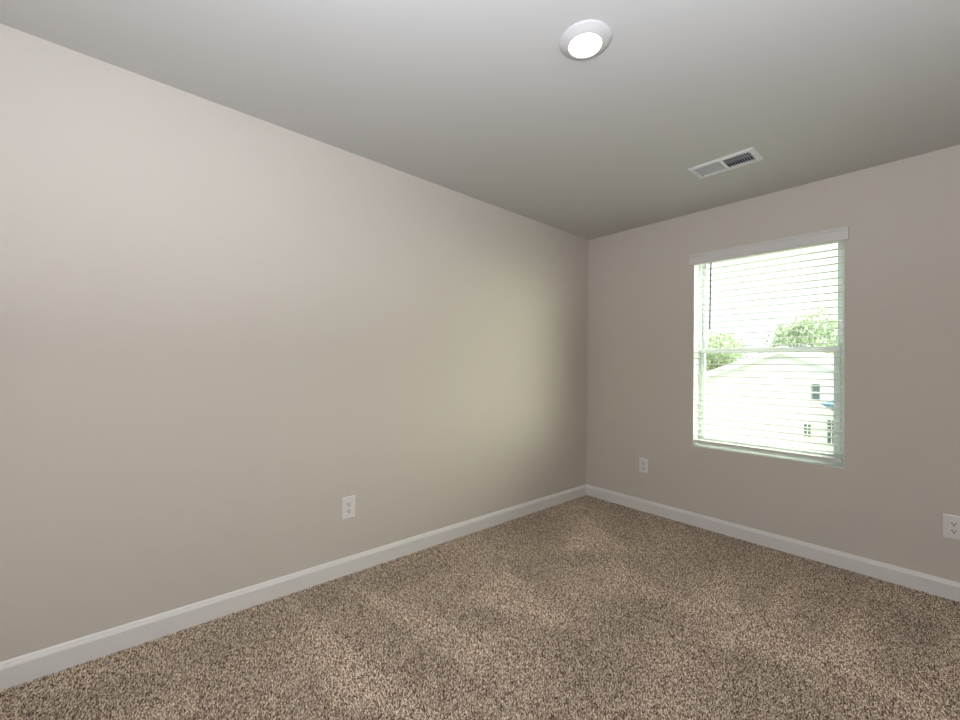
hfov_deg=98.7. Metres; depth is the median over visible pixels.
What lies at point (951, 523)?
receptacle
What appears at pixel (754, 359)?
neighbouring house
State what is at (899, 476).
wall
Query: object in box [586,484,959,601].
baseboard
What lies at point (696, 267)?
trim
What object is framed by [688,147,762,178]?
ceiling vent
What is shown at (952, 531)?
receptacle
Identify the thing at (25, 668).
baseboard
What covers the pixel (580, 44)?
diffuser
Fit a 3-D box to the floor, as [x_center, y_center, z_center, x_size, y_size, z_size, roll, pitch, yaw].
[0.486,1.339,1.383,4.470,0.194,3.470,2,-1,-41]
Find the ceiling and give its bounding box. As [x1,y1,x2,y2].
[0,0,959,239]
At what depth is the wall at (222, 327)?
1.98 m
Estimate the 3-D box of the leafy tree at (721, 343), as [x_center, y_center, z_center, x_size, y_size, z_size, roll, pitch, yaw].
[15.763,1.385,28.208,5.538,6.994,4.404,2,-1,-41]
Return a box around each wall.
[0,24,587,661]
[586,145,959,582]
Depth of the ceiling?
1.77 m
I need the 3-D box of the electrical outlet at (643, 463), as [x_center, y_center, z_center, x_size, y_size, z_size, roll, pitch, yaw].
[1.393,0.901,3.506,0.008,0.127,0.081,2,-1,-41]
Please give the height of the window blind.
1.464 m
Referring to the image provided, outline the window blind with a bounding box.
[689,226,848,462]
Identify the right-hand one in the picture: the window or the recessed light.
the window
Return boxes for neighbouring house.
[705,346,833,452]
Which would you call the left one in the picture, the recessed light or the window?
the recessed light
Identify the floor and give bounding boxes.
[0,498,959,719]
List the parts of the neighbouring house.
pane, pane, pane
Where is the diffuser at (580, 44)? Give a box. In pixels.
[569,33,601,56]
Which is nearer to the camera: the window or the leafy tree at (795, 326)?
the window
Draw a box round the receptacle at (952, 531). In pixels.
[949,528,958,534]
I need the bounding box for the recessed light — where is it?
[559,19,611,59]
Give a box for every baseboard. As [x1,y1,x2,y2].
[0,484,585,690]
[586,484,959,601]
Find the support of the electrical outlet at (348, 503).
attached to the wall at (222, 327)
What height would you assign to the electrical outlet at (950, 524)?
0.127 m
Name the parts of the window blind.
ladder cord, rail, ladder cord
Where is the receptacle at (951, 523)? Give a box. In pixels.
[949,521,958,526]
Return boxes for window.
[698,240,843,464]
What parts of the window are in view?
sash, sash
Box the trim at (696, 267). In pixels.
[693,240,844,468]
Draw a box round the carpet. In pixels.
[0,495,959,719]
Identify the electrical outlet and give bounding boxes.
[341,495,354,519]
[639,458,647,473]
[942,514,959,540]
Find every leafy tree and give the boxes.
[706,329,748,371]
[766,305,837,354]

